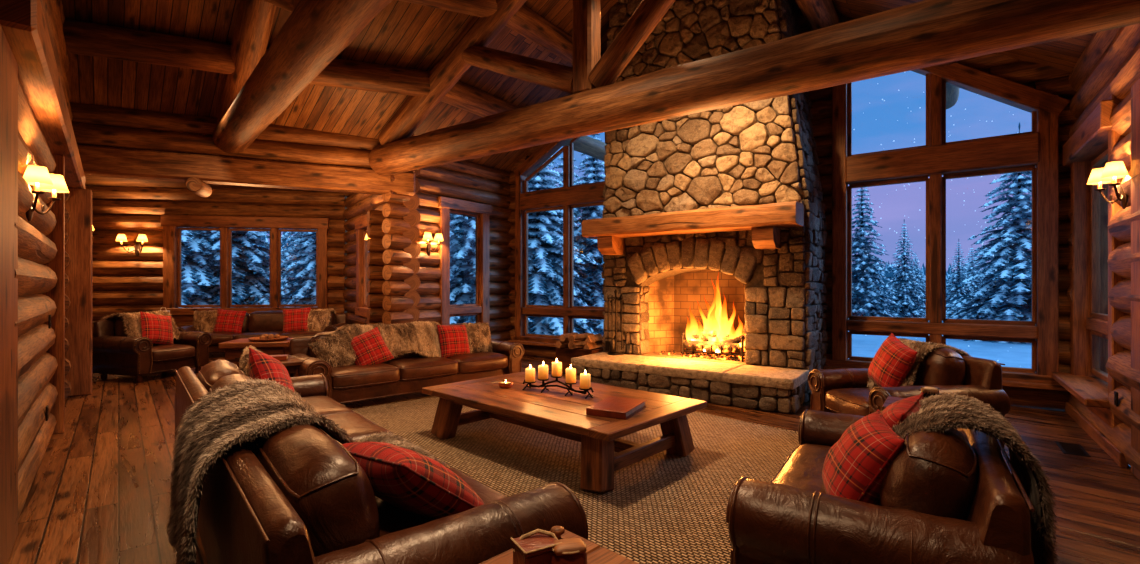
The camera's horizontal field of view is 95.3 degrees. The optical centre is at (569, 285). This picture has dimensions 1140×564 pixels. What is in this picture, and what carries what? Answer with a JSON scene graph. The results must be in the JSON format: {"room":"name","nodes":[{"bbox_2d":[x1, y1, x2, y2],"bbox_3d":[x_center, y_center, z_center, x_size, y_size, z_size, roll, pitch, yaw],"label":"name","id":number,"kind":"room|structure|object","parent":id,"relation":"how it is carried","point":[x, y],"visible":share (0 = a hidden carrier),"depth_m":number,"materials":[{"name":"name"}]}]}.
{"room":"log cabin lounge","nodes":[
{"label":"log cabin lounge","id":0,"kind":"room"},
{"bbox_2d":[15,0,72,522],"bbox_3d":[-4.972,-1.738,4.800,0.339,6.441,6.040,0,0,-41],"label":"wall","id":1,"kind":"structure","parent":0,"point":[36,367],"depth_m":3.95,"materials":[{"name":"brown wood"}]},
{"bbox_2d":[0,24,17,563],"bbox_3d":[-2.975,0.080,2.534,0.300,2.740,1.000,0,0,-41],"label":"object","id":2,"kind":"structure","parent":1,"relation":"attached to","point":[8,64],"depth_m":2.73,"materials":[{"name":"wood"}]},
{"bbox_2d":[0,0,84,188],"bbox_3d":[-4.861,-1.420,4.937,0.200,0.260,6.300,0,0,-41],"label":"beam","id":3,"kind":"structure","parent":1,"relation":"attached to","point":[23,22],"depth_m":3.29,"materials":[{"name":"wood"}]},
{"bbox_2d":[23,165,68,220],"bbox_3d":[-3.771,-0.642,3.723,0.190,0.365,0.460,0,0,-29],"label":"wall sconce","id":4,"kind":"object","parent":1,"relation":"attached to","point":[39,176],"visible":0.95,"depth_m":3.64,"materials":[{"name":"fabric"}]},
{"bbox_2d":[43,154,64,433],"bbox_3d":[-5.099,0.080,5.101,0.200,2.740,0.100,0,0,-41],"label":"trim","id":5,"kind":"structure","parent":1,"relation":"attached to","point":[57,235],"depth_m":5.11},
{"bbox_2d":[65,187,91,396],"bbox_3d":[-6.602,0.080,6.962,0.300,2.740,0.300,0,0,-41],"label":"wooden post","id":6,"kind":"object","parent":1,"relation":"attached to","point":[78,334],"depth_m":6.87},
{"bbox_2d":[85,176,328,191],"bbox_3d":[-6.955,-2.270,9.875,8.290,0.001,5.450,0,0,0],"label":"ceiling","id":7,"kind":"structure","parent":0,"point":[89,180],"depth_m":11.63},
{"bbox_2d":[85,185,347,337],"bbox_3d":[-8.297,-0.415,12.285,5.720,3.816,0.404,0,0,-9],"label":"wall","id":8,"kind":"structure","parent":0,"point":[123,281],"depth_m":11.93,"materials":[{"name":"brown wood"}]},
{"bbox_2d":[116,234,147,255],"bbox_3d":[-9.836,-0.919,11.719,0.624,0.474,0.318,0,0,-9],"label":"wall sconce","id":9,"kind":"object","parent":8,"relation":"attached to","point":[141,238],"visible":1,"depth_m":11.68,"materials":[{"name":"brown metal"}]},
{"bbox_2d":[160,215,329,321],"bbox_3d":[-7.597,-0.300,12.273,3.620,2.660,0.210,0,0,-9],"label":"window","id":10,"kind":"structure","parent":8,"relation":"in","point":[172,225],"depth_m":12.19,"materials":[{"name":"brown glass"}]},
{"bbox_2d":[70,102,414,171],"bbox_3d":[-4.901,-2.235,7.995,4.841,0.604,0.335,0,0,-23],"label":"ceiling beam","id":11,"kind":"structure","parent":0,"point":[93,125],"depth_m":7.61,"materials":[{"name":"brown wood"}]},
{"bbox_2d":[77,145,414,196],"bbox_3d":[-4.933,-1.649,8.072,4.843,0.561,0.513,0,0,-22],"label":"header beam","id":12,"kind":"structure","parent":0,"point":[197,171],"depth_m":7.79,"materials":[{"name":"brown wood"}]},
{"bbox_2d":[343,169,420,324],"bbox_3d":[-4.139,-0.483,10.735,0.579,3.935,4.560,0,0,-35],"label":"wall","id":13,"kind":"structure","parent":0,"point":[357,205],"depth_m":9.73,"materials":[{"name":"brown wood"}]},
{"bbox_2d":[355,214,368,317],"bbox_3d":[-4.240,-0.245,10.921,0.210,2.470,1.420,0,0,-35],"label":"door","id":14,"kind":"structure","parent":13,"relation":"in","point":[361,224],"depth_m":11.24,"materials":[{"name":"brown wood"}]},
{"bbox_2d":[382,160,513,340],"bbox_3d":[-2.127,-0.613,10.014,0.321,4.193,3.241,0,0,35],"label":"wall","id":15,"kind":"structure","parent":0,"point":[462,180],"depth_m":9.40,"materials":[{"name":"brown wood"}]},
{"bbox_2d":[423,232,443,255],"bbox_3d":[-2.439,-0.735,9.205,0.236,0.402,0.418,0,0,35],"label":"wall sconce","id":16,"kind":"object","parent":15,"relation":"attached to","point":[427,235],"visible":1,"depth_m":9.22,"materials":[{"name":"brown metal"}]},
{"bbox_2d":[437,196,491,327],"bbox_3d":[-2.037,-0.200,9.999,0.200,2.860,1.320,0,0,35],"label":"window","id":17,"kind":"structure","parent":15,"relation":"in","point":[447,206],"depth_m":10.06,"materials":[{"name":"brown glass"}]},
{"bbox_2d":[7,351,1139,563],"bbox_3d":[-4.198,1.575,6.228,17.596,0.250,11.234,0,0,36],"label":"floor","id":18,"kind":"structure","parent":0,"point":[100,491],"depth_m":3.82,"materials":[{"name":"wood"}]},
{"bbox_2d":[92,317,211,381],"bbox_3d":[-6.719,0.952,8.387,1.046,0.996,1.219,0,0,18],"label":"leather armchair","id":19,"kind":"object","parent":18,"relation":"on","point":[115,353],"visible":0.87,"depth_m":8.00,"materials":[{"name":"brown leather"}]},
{"bbox_2d":[115,317,158,344],"bbox_3d":[-6.960,0.753,8.460,0.345,0.599,0.729,0,0,17],"label":"cushion","id":20,"kind":"object","parent":19,"relation":"on","point":[119,323],"depth_m":8.13,"materials":[{"name":"red fabric"}]},
{"bbox_2d":[101,311,179,339],"bbox_3d":[-6.982,0.669,8.461,0.778,0.525,0.869,0,0,16],"label":"fur throw","id":21,"kind":"object","parent":19,"relation":"on","point":[132,321],"visible":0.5,"depth_m":8.19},
{"bbox_2d":[140,311,172,344],"bbox_3d":[-6.678,0.700,8.415,0.273,0.596,0.615,0,0,12],"label":"plaid pillow","id":22,"kind":"object","parent":19,"relation":"on","point":[158,328],"visible":0.86,"depth_m":8.32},
{"bbox_2d":[152,344,195,362],"bbox_3d":[-6.587,1.079,8.344,0.764,0.257,0.711,0,0,17],"label":"seat cushion","id":23,"kind":"object","parent":19,"relation":"on","point":[169,353],"depth_m":8.26,"materials":[{"name":"brown leather"}]},
{"bbox_2d":[219,338,291,368],"bbox_3d":[-5.300,1.163,8.980,1.050,0.455,0.800,0,0,-10],"label":"table","id":24,"kind":"object","parent":18,"relation":"on","point":[233,348],"visible":0.38,"depth_m":8.61,"materials":[{"name":"brown wood"}]},
{"bbox_2d":[178,311,347,352],"bbox_3d":[-6.419,0.990,10.990,3.139,0.919,1.008,0,0,-9],"label":"leather sofa","id":25,"kind":"object","parent":18,"relation":"on","point":[258,323],"visible":0.4,"depth_m":11.01,"materials":[{"name":"brown leather"}]},
{"bbox_2d":[193,310,217,331],"bbox_3d":[-7.558,0.779,10.827,0.616,0.617,0.315,0,0,-4],"label":"fur pillow","id":26,"kind":"object","parent":25,"relation":"on","point":[203,321],"visible":0.62,"depth_m":10.74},
{"bbox_2d":[208,332,245,344],"bbox_3d":[-7.249,1.080,10.724,0.897,0.258,0.725,0,0,-9],"label":"seat cushion","id":27,"kind":"object","parent":25,"relation":"on","point":[220,337],"depth_m":10.44,"materials":[{"name":"brown leather"}]},
{"bbox_2d":[213,308,246,332],"bbox_3d":[-7.105,0.760,10.847,0.604,0.579,0.263,0,0,-13],"label":"plaid pillow","id":28,"kind":"object","parent":25,"relation":"on","point":[226,320],"visible":0.79,"depth_m":10.78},
{"bbox_2d":[241,313,249,331],"bbox_3d":[-7.302,0.788,11.089,0.911,0.516,0.341,0,0,-9],"label":"cushion","id":29,"kind":"object","parent":25,"relation":"on","point":[246,323],"depth_m":11.04,"materials":[{"name":"brown leather"}]},
{"bbox_2d":[234,331,283,339],"bbox_3d":[-6.397,1.076,10.851,0.898,0.262,0.725,0,0,-9],"label":"seat cushion","id":30,"kind":"object","parent":25,"relation":"on","point":[245,334],"depth_m":10.60,"materials":[{"name":"brown leather"}]},
{"bbox_2d":[247,311,282,331],"bbox_3d":[-6.450,0.791,11.216,0.914,0.520,0.338,0,0,-9],"label":"cushion","id":31,"kind":"object","parent":25,"relation":"on","point":[258,320],"depth_m":11.08,"materials":[{"name":"brown leather"}]},
{"bbox_2d":[283,307,310,332],"bbox_3d":[-5.798,0.740,11.034,0.594,0.582,0.268,0,0,-13],"label":"plaid pillow","id":32,"kind":"object","parent":25,"relation":"on","point":[294,320],"visible":0.8,"depth_m":10.96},
{"bbox_2d":[280,331,323,337],"bbox_3d":[-5.546,1.080,10.981,0.896,0.257,0.723,0,0,-9],"label":"seat cushion","id":33,"kind":"object","parent":25,"relation":"on","point":[296,334],"depth_m":10.68,"materials":[{"name":"brown leather"}]},
{"bbox_2d":[307,310,331,330],"bbox_3d":[-5.431,0.784,11.132,0.573,0.578,0.318,0,0,-6],"label":"fur pillow","id":34,"kind":"object","parent":25,"relation":"on","point":[317,319],"visible":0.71,"depth_m":11.06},
{"bbox_2d":[279,357,302,376],"bbox_3d":[-3.340,1.150,5.900,0.520,0.600,0.518,0,0,-42],"label":"side table","id":35,"kind":"object","parent":18,"relation":"on","point":[291,364],"visible":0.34,"depth_m":5.84,"materials":[{"name":"brown wood"}]},
{"bbox_2d":[174,360,587,563],"bbox_3d":[-1.571,1.010,3.152,1.131,0.879,3.842,0,0,-40],"label":"leather sofa","id":36,"kind":"object","parent":18,"relation":"on","point":[295,494],"visible":0.53,"depth_m":1.82,"materials":[{"name":"brown leather"}]},
{"bbox_2d":[197,360,244,391],"bbox_3d":[-2.574,0.811,3.886,0.332,0.478,0.859,0,0,-40],"label":"cushion","id":37,"kind":"object","parent":36,"relation":"on","point":[211,372],"depth_m":3.68,"materials":[{"name":"brown leather"}]},
{"bbox_2d":[209,374,251,391],"bbox_3d":[-2.053,0.813,3.274,0.334,0.476,0.851,0,0,-40],"label":"cushion","id":38,"kind":"object","parent":36,"relation":"on","point":[222,381],"depth_m":3.31,"materials":[{"name":"brown leather"}]},
{"bbox_2d":[239,345,260,375],"bbox_3d":[-2.507,0.771,4.199,0.305,0.562,0.567,0,0,-34],"label":"fur pillow","id":39,"kind":"object","parent":36,"relation":"on","point":[244,360],"visible":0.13,"depth_m":4.08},
{"bbox_2d":[166,378,355,563],"bbox_3d":[-1.508,0.881,2.575,0.777,0.740,1.170,0,0,-40],"label":"fur throw","id":40,"kind":"object","parent":36,"relation":"on","point":[221,419],"visible":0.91,"depth_m":2.33,"materials":[{"name":"fur"}]},
{"bbox_2d":[249,347,293,391],"bbox_3d":[-2.318,0.760,4.066,0.292,0.605,0.640,0,0,-11],"label":"plaid pillow","id":41,"kind":"object","parent":36,"relation":"on","point":[263,366],"visible":0.45,"depth_m":3.91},
{"bbox_2d":[255,421,379,556],"bbox_3d":[-1.015,0.812,2.040,0.336,0.482,0.860,0,0,-40],"label":"cushion","id":42,"kind":"object","parent":36,"relation":"on","point":[310,470],"depth_m":1.76,"materials":[{"name":"brown leather"}]},
{"bbox_2d":[301,396,355,415],"bbox_3d":[-2.246,1.081,4.165,0.847,0.261,0.842,0,0,-40],"label":"seat cushion","id":43,"kind":"object","parent":36,"relation":"on","point":[325,405],"depth_m":4.19,"materials":[{"name":"brown leather"}]},
{"bbox_2d":[323,412,392,440],"bbox_3d":[-1.724,1.081,3.548,0.844,0.256,0.838,0,0,-40],"label":"seat cushion","id":44,"kind":"object","parent":36,"relation":"on","point":[356,425],"depth_m":3.62,"materials":[{"name":"brown leather"}]},
{"bbox_2d":[355,430,444,465],"bbox_3d":[-1.127,0.958,2.904,0.829,0.377,0.717,0,0,-41],"label":"fur throw","id":45,"kind":"object","parent":36,"relation":"on","point":[394,439],"visible":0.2,"depth_m":3.12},
{"bbox_2d":[342,442,484,518],"bbox_3d":[-0.683,0.845,2.240,0.591,0.389,0.453,0,0,39],"label":"plaid pillow","id":46,"kind":"object","parent":36,"relation":"on","point":[411,481],"visible":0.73,"depth_m":2.05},
{"bbox_2d":[375,468,505,536],"bbox_3d":[-0.686,1.080,2.320,0.846,0.252,0.837,0,0,-40],"label":"seat cushion","id":47,"kind":"object","parent":36,"relation":"on","point":[392,518],"depth_m":2.20,"materials":[{"name":"brown leather"}]},
{"bbox_2d":[288,323,523,403],"bbox_3d":[-2.073,1.000,6.949,2.948,0.900,1.006,0,0,-42],"label":"leather sofa","id":48,"kind":"object","parent":18,"relation":"on","point":[409,373],"visible":0.6,"depth_m":6.42,"materials":[{"name":"brown leather"}]},
{"bbox_2d":[310,331,335,357],"bbox_3d":[-2.825,0.798,6.578,0.851,0.491,0.346,0,0,-42],"label":"cushion","id":49,"kind":"object","parent":48,"relation":"on","point":[320,335],"depth_m":6.32,"materials":[{"name":"brown fur"}]},
{"bbox_2d":[308,326,355,367],"bbox_3d":[-2.796,0.803,6.281,0.639,0.626,0.344,0,0,-37],"label":"fur pillow","id":50,"kind":"object","parent":48,"relation":"on","point":[336,349],"visible":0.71,"depth_m":6.20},
{"bbox_2d":[331,363,399,389],"bbox_3d":[-2.577,1.080,6.309,0.839,0.258,0.721,0,0,-42],"label":"seat cushion","id":51,"kind":"object","parent":48,"relation":"on","point":[381,376],"depth_m":6.09,"materials":[{"name":"brown leather"}]},
{"bbox_2d":[351,327,393,365],"bbox_3d":[-2.490,0.790,6.425,0.290,0.546,0.557,0,0,45],"label":"plaid pillow","id":52,"kind":"object","parent":48,"relation":"on","point":[369,347],"visible":0.7,"depth_m":6.36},
{"bbox_2d":[336,321,440,361],"bbox_3d":[-2.393,0.786,7.012,1.381,0.621,0.852,0,0,-44],"label":"fur throw","id":53,"kind":"object","parent":48,"relation":"on","point":[422,337],"visible":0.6,"depth_m":6.92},
{"bbox_2d":[391,352,427,359],"bbox_3d":[-2.227,0.800,7.119,0.852,0.502,0.333,0,0,-42],"label":"cushion","id":54,"kind":"object","parent":48,"relation":"on","point":[408,355],"depth_m":6.97,"materials":[{"name":"fur"}]},
{"bbox_2d":[383,356,458,381],"bbox_3d":[-1.979,1.079,6.844,0.836,0.256,0.723,0,0,-42],"label":"seat cushion","id":55,"kind":"object","parent":48,"relation":"on","point":[409,368],"depth_m":6.64,"materials":[{"name":"brown leather"}]},
{"bbox_2d":[437,324,469,357],"bbox_3d":[-1.624,0.769,7.287,0.490,0.472,0.258,0,0,-43],"label":"plaid pillow","id":56,"kind":"object","parent":48,"relation":"on","point":[453,339],"visible":0.91,"depth_m":7.18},
{"bbox_2d":[462,322,492,352],"bbox_3d":[-1.354,0.783,7.613,0.310,0.521,0.515,0,0,43],"label":"fur pillow","id":57,"kind":"object","parent":48,"relation":"on","point":[479,336],"visible":0.73,"depth_m":7.52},
{"bbox_2d":[448,352,507,373],"bbox_3d":[-1.385,1.080,7.383,0.837,0.257,0.720,0,0,-42],"label":"seat cushion","id":58,"kind":"object","parent":48,"relation":"on","point":[478,362],"depth_m":7.15,"materials":[{"name":"brown leather"}]},
{"bbox_2d":[479,529,638,563],"bbox_3d":[-0.035,1.150,1.420,0.598,0.600,0.600,0,0,44],"label":"side table","id":59,"kind":"object","parent":18,"relation":"on","point":[596,554],"visible":0.29,"depth_m":1.63,"materials":[{"name":"brown wood"}]},
{"bbox_2d":[510,529,561,563],"bbox_3d":[-0.096,0.794,1.548,0.132,0.110,0.106,0,0,-30],"label":"box","id":60,"kind":"object","parent":59,"relation":"on","point":[535,546],"visible":0.9,"depth_m":1.52,"materials":[{"name":"wood"}]},
{"bbox_2d":[551,538,586,563],"bbox_3d":[-0.003,0.807,1.530,0.110,0.104,0.087,0,0,-12],"label":"pouch","id":61,"kind":"object","parent":59,"relation":"on","point":[573,550],"visible":0.95,"depth_m":1.50,"materials":[{"name":"leather"}]},
{"bbox_2d":[351,396,799,563],"bbox_3d":[-0.111,1.439,4.728,3.909,0.020,5.305,0,0,-44],"label":"jute rug","id":62,"kind":"object","parent":18,"relation":"on","point":[663,507],"visible":0.3,"depth_m":4.02,"materials":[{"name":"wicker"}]},
{"bbox_2d":[422,371,706,491],"bbox_3d":[-0.130,1.218,4.710,2.298,0.480,1.340,0,0,43],"label":"coffee table","id":63,"kind":"object","parent":62,"relation":"on","point":[552,412],"visible":0.91,"depth_m":4.33,"materials":[{"name":"brown wood"}]},
{"bbox_2d":[522,375,593,398],"bbox_3d":[-0.120,0.899,4.740,0.776,0.164,0.124,0,0,32],"label":"candle holder","id":64,"kind":"object","parent":63,"relation":"on","point":[544,385],"visible":0.96,"depth_m":4.72,"materials":[{"name":"black metal"}]},
{"bbox_2d":[586,396,646,419],"bbox_3d":[0.373,0.952,4.086,0.320,0.052,0.479,0,0,27],"label":"book","id":65,"kind":"object","parent":63,"relation":"on","point":[611,407],"visible":1,"depth_m":3.97,"materials":[{"name":"red leather"}]},
{"bbox_2d":[556,347,602,372],"bbox_3d":[0.182,1.212,8.551,0.730,0.405,0.450,0,0,36],"label":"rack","id":66,"kind":"object","parent":18,"relation":"on","point":[564,355],"visible":0.2,"depth_m":8.43,"materials":[{"name":"brown wood"}]},
{"bbox_2d":[571,0,827,413],"bbox_3d":[1.837,-1.825,7.550,3.136,6.550,2.062,0,0,36],"label":"stone fireplace","id":67,"kind":"object","parent":18,"relation":"on","point":[731,197],"depth_m":7.11,"materials":[{"name":"brown stone"}]},
{"bbox_2d":[605,290,624,354],"bbox_3d":[0.691,0.548,7.992,0.282,1.000,0.260,0,0,-2],"label":"fireplace tool set","id":68,"kind":"object","parent":67,"relation":"on","point":[609,346],"visible":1,"depth_m":7.98,"materials":[{"name":"black metal"}]},
{"bbox_2d":[660,350,744,360],"bbox_3d":[1.980,1.025,7.696,1.404,0.041,0.544,0,0,36],"label":"embers","id":69,"kind":"object","parent":67,"relation":"in","point":[701,355],"visible":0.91,"depth_m":7.57},
{"bbox_2d":[684,340,739,352],"bbox_3d":[2.038,0.875,7.536,0.822,0.152,0.164,0,0,39],"label":"log","id":70,"kind":"object","parent":67,"relation":"on","point":[688,343],"visible":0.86,"depth_m":7.49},
{"bbox_2d":[686,283,745,352],"bbox_3d":[2.088,0.347,7.590,0.926,1.205,0.267,0,0,38],"label":"fire","id":71,"kind":"object","parent":70,"relation":"on","point":[717,321],"visible":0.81,"depth_m":7.54,"materials":[{"name":"yellow"}]},
{"bbox_2d":[726,409,1034,563],"bbox_3d":[1.510,1.020,2.568,0.966,0.860,1.781,0,0,34],"label":"leather armchair","id":72,"kind":"object","parent":18,"relation":"on","point":[952,496],"visible":0.8,"depth_m":1.95,"materials":[{"name":"brown leather"}]},
{"bbox_2d":[822,409,904,503],"bbox_3d":[1.309,0.805,2.341,0.308,0.420,0.459,0,0,24],"label":"plaid pillow","id":73,"kind":"object","parent":72,"relation":"on","point":[855,467],"visible":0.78,"depth_m":2.20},
{"bbox_2d":[881,393,923,428],"bbox_3d":[1.601,0.765,2.579,0.463,0.439,0.273,0,0,-43],"label":"plaid pillow","id":74,"kind":"object","parent":72,"relation":"on","point":[896,412],"visible":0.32,"depth_m":2.47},
{"bbox_2d":[879,429,977,519],"bbox_3d":[1.521,0.820,2.205,0.337,0.461,0.645,0,0,34],"label":"cushion","id":75,"kind":"object","parent":72,"relation":"on","point":[935,473],"depth_m":1.98,"materials":[{"name":"brown leather"}]},
{"bbox_2d":[892,393,1060,563],"bbox_3d":[1.699,0.874,2.351,0.703,0.733,0.709,0,0,34],"label":"fur throw","id":76,"kind":"object","parent":72,"relation":"on","point":[945,411],"visible":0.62,"depth_m":2.08,"materials":[{"name":"fur"}]},
{"bbox_2d":[808,347,1010,450],"bbox_3d":[2.959,0.992,4.700,1.077,0.916,1.180,0,0,-6],"label":"leather armchair","id":77,"kind":"object","parent":18,"relation":"on","point":[843,391],"visible":0.47,"depth_m":4.43,"materials":[{"name":"brown leather"}]},
{"bbox_2d":[825,388,872,415],"bbox_3d":[2.820,1.079,4.684,0.793,0.258,0.680,0,0,-6],"label":"seat cushion","id":78,"kind":"object","parent":77,"relation":"on","point":[854,401],"depth_m":4.66,"materials":[{"name":"brown leather"}]},
{"bbox_2d":[868,333,917,386],"bbox_3d":[2.961,0.730,4.799,0.275,0.568,0.579,0,0,11],"label":"plaid pillow","id":79,"kind":"object","parent":77,"relation":"on","point":[893,361],"visible":0.88,"depth_m":4.67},
{"bbox_2d":[867,338,970,387],"bbox_3d":[3.233,0.763,4.821,0.769,0.533,0.613,0,0,-6],"label":"fur throw","id":80,"kind":"object","parent":77,"relation":"on","point":[922,348],"visible":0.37,"depth_m":4.59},
{"bbox_2d":[913,347,964,385],"bbox_3d":[3.222,0.788,4.727,0.335,0.508,0.687,0,0,-6],"label":"cushion","id":81,"kind":"object","parent":77,"relation":"on","point":[943,366],"depth_m":4.44,"materials":[{"name":"brown leather"}]},
{"bbox_2d":[1055,441,1090,456],"bbox_3d":[4.460,1.444,4.620,0.170,0.010,0.420,0,0,36],"label":"floor vent","id":82,"kind":"object","parent":18,"relation":"in","point":[1066,448],"visible":1,"depth_m":4.59,"materials":[{"name":"black metal"}]},
{"bbox_2d":[62,0,1093,176],"bbox_3d":[-1.742,-3.566,4.867,12.019,2.809,11.884,0,0,36],"label":"ceiling","id":83,"kind":"structure","parent":0,"point":[403,34],"depth_m":7.26,"materials":[{"name":"wood"}]},
{"bbox_2d":[212,0,391,153],"bbox_3d":[-2.310,-3.444,4.656,0.471,2.932,8.791,0,0,-41],"label":"roof truss","id":84,"kind":"object","parent":83,"relation":"attached to","point":[262,84],"visible":0.99,"depth_m":5.25,"materials":[{"name":"brown wood"}]},
{"bbox_2d":[63,19,605,160],"bbox_3d":[-2.128,-3.011,8.585,9.054,0.413,1.677,0,0,-39],"label":"roof purlin","id":85,"kind":"structure","parent":83,"relation":"attached to","point":[81,37],"depth_m":6.75,"materials":[{"name":"brown wood"}]},
{"bbox_2d":[399,0,572,64],"bbox_3d":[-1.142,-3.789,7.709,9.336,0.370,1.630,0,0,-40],"label":"roof purlin","id":86,"kind":"structure","parent":83,"relation":"attached to","point":[525,22],"depth_m":7.32,"materials":[{"name":"brown wood"}]},
{"bbox_2d":[368,0,1139,175],"bbox_3d":[0.559,-3.360,5.974,9.120,3.098,0.519,0,0,36],"label":"roof truss","id":87,"kind":"object","parent":83,"relation":"attached to","point":[926,33],"visible":1,"depth_m":5.35,"materials":[{"name":"brown wood"}]},
{"bbox_2d":[796,0,839,30],"bbox_3d":[2.460,-3.748,5.766,0.387,0.370,8.225,0,0,35],"label":"roof beam","id":88,"kind":"structure","parent":83,"relation":"attached to","point":[818,14],"depth_m":6.89,"materials":[{"name":"brown wood"}]},
{"bbox_2d":[923,0,959,108],"bbox_3d":[3.457,-2.969,4.788,0.389,0.391,8.452,0,0,36],"label":"roof purlin","id":89,"kind":"structure","parent":83,"relation":"attached to","point":[952,92],"depth_m":7.62,"materials":[{"name":"brown wood"}]},
{"bbox_2d":[507,3,1077,410],"bbox_3d":[2.321,-1.460,8.600,9.280,5.892,0.340,0,0,36],"label":"wall","id":90,"kind":"structure","parent":0,"point":[1052,80],"depth_m":6.28,"materials":[{"name":"brown wood"}]},
{"bbox_2d":[508,137,604,346],"bbox_3d":[-0.115,-1.286,10.163,2.700,4.952,0.320,0,0,36],"label":"window","id":91,"kind":"structure","parent":90,"relation":"in","point":[568,197],"depth_m":10.35,"materials":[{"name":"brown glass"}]},
{"bbox_2d":[823,62,1069,391],"bbox_3d":[4.667,-1.245,6.723,2.640,4.870,0.340,0,0,36],"label":"window","id":92,"kind":"structure","parent":90,"relation":"in","point":[1036,151],"depth_m":6.59,"materials":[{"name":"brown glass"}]},
{"bbox_2d":[1066,23,1139,471],"bbox_3d":[3.358,-0.525,2.371,0.373,4.023,9.300,0,0,36],"label":"wall","id":93,"kind":"structure","parent":0,"point":[1116,51],"depth_m":4.37,"materials":[{"name":"brown wood"}]},
{"bbox_2d":[1051,74,1129,427],"bbox_3d":[5.297,-0.225,5.171,0.540,3.250,1.790,0,0,36],"label":"window","id":94,"kind":"structure","parent":93,"relation":"in","point":[1090,147],"depth_m":5.66,"materials":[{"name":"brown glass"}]},
{"bbox_2d":[1065,402,1127,467],"bbox_3d":[5.080,1.390,5.074,0.050,0.120,2.300,0,0,36],"label":"baseboard","id":95,"kind":"structure","parent":93,"relation":"attached to","point":[1117,455],"depth_m":4.75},
{"bbox_2d":[1087,161,1127,208],"bbox_3d":[4.463,-0.812,4.292,0.204,0.365,0.420,0,0,27],"label":"wall sconce","id":96,"kind":"object","parent":93,"relation":"attached to","point":[1114,170],"visible":0.98,"depth_m":4.23,"materials":[{"name":"fabric"}]},
{"bbox_2d":[1131,78,1139,479],"bbox_3d":[4.358,-0.050,3.808,0.280,3.000,0.360,0,0,36],"label":"trim","id":97,"kind":"structure","parent":93,"relation":"attached to","point":[1135,101],"depth_m":3.93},
{"label":"outside","id":98,"kind":"structure","parent":0,"visible":0},
{"bbox_2d":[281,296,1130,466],"bbox_3d":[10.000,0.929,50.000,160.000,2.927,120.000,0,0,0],"label":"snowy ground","id":99,"kind":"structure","parent":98,"point":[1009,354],"depth_m":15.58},
{"bbox_2d":[179,227,241,307],"bbox_3d":[-13.060,-1.621,17.173,5.884,8.862,6.180,0,0,42],"label":"spruce","id":100,"kind":"object","parent":99,"relation":"on","point":[193,280],"visible":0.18,"depth_m":16.55,"materials":[{"name":"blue plant"}]},
{"bbox_2d":[186,228,296,307],"bbox_3d":[-11.706,-1.521,18.132,5.265,8.738,5.053,0,0,7],"label":"spruce","id":101,"kind":"object","parent":99,"relation":"on","point":[250,259],"visible":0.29,"depth_m":17.56,"materials":[{"name":"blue plant"}]},
{"bbox_2d":[261,229,316,303],"bbox_3d":[-8.489,-1.030,17.321,3.564,7.127,4.127,0,0,40],"label":"spruce","id":102,"kind":"object","parent":99,"relation":"on","point":[307,273],"visible":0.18,"depth_m":16.90,"materials":[{"name":"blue plant"}]},
{"bbox_2d":[267,229,314,295],"bbox_3d":[-10.766,-1.776,23.018,5.641,9.362,5.414,0,0,33],"label":"spruce","id":103,"kind":"object","parent":99,"relation":"on","point":[309,235],"visible":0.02,"depth_m":22.30,"materials":[{"name":"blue plant"}]},
{"bbox_2d":[450,214,534,323],"bbox_3d":[-3.184,-1.331,15.670,3.912,7.822,4.530,0,0,-26],"label":"spruce","id":104,"kind":"object","parent":99,"relation":"on","point":[464,293],"visible":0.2,"depth_m":14.99,"materials":[{"name":"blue plant"}]},
{"bbox_2d":[528,155,602,335],"bbox_3d":[-1.265,-1.621,18.120,6.180,8.862,5.884,0,0,27],"label":"spruce","id":105,"kind":"object","parent":99,"relation":"on","point":[545,255],"visible":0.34,"depth_m":17.17,"materials":[{"name":"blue plant"}]},
{"bbox_2d":[558,134,604,336],"bbox_3d":[0.939,-1.667,19.375,5.259,9.095,5.480,0,0,23],"label":"spruce","id":106,"kind":"object","parent":99,"relation":"on","point":[588,247],"visible":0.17,"depth_m":18.73,"materials":[{"name":"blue plant"}]},
{"bbox_2d":[192,211,992,298],"bbox_3d":[7.100,-1.676,43.273,137.242,7.550,37.080,0,0,0],"label":"forest","id":107,"kind":"object","parent":99,"relation":"on","point":[887,275],"visible":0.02,"depth_m":42.09,"materials":[{"name":"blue plant"}]},
{"bbox_2d":[848,187,903,319],"bbox_3d":[14.581,-1.635,26.011,4.235,8.511,3.844,0,0,3],"label":"spruce","id":108,"kind":"object","parent":99,"relation":"on","point":[865,302],"visible":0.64,"depth_m":25.48,"materials":[{"name":"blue plant"}]},
{"bbox_2d":[881,220,929,321],"bbox_3d":[19.585,-0.732,30.492,2.903,6.427,3.198,0,0,35],"label":"spruce","id":109,"kind":"object","parent":99,"relation":"on","point":[905,294],"visible":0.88,"depth_m":30.15,"materials":[{"name":"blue plant"}]},
{"bbox_2d":[906,255,925,311],"bbox_3d":[24.667,0.046,37.023,2.955,4.904,2.836,0,0,21],"label":"spruce","id":110,"kind":"object","parent":99,"relation":"on","point":[919,275],"visible":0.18,"depth_m":36.66,"materials":[{"name":"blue plant"}]},
{"bbox_2d":[946,239,977,316],"bbox_3d":[24.303,-0.281,32.487,2.432,5.385,2.679,0,0,-39],"label":"spruce","id":111,"kind":"object","parent":99,"relation":"on","point":[960,291],"visible":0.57,"depth_m":32.33,"materials":[{"name":"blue plant"}]},
{"bbox_2d":[947,248,987,308],"bbox_3d":[28.720,-0.226,37.041,3.831,5.495,3.648,0,0,-28],"label":"spruce","id":112,"kind":"object","parent":99,"relation":"on","point":[975,283],"visible":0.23,"depth_m":36.77,"materials":[{"name":"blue plant"}]},
{"bbox_2d":[942,123,1031,343],"bbox_3d":[16.000,-1.485,18.474,5.211,8.649,5.002,0,0,4],"label":"spruce","id":113,"kind":"object","parent":99,"relation":"on","point":[1012,265],"visible":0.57,"depth_m":18.07,"materials":[{"name":"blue plant"}]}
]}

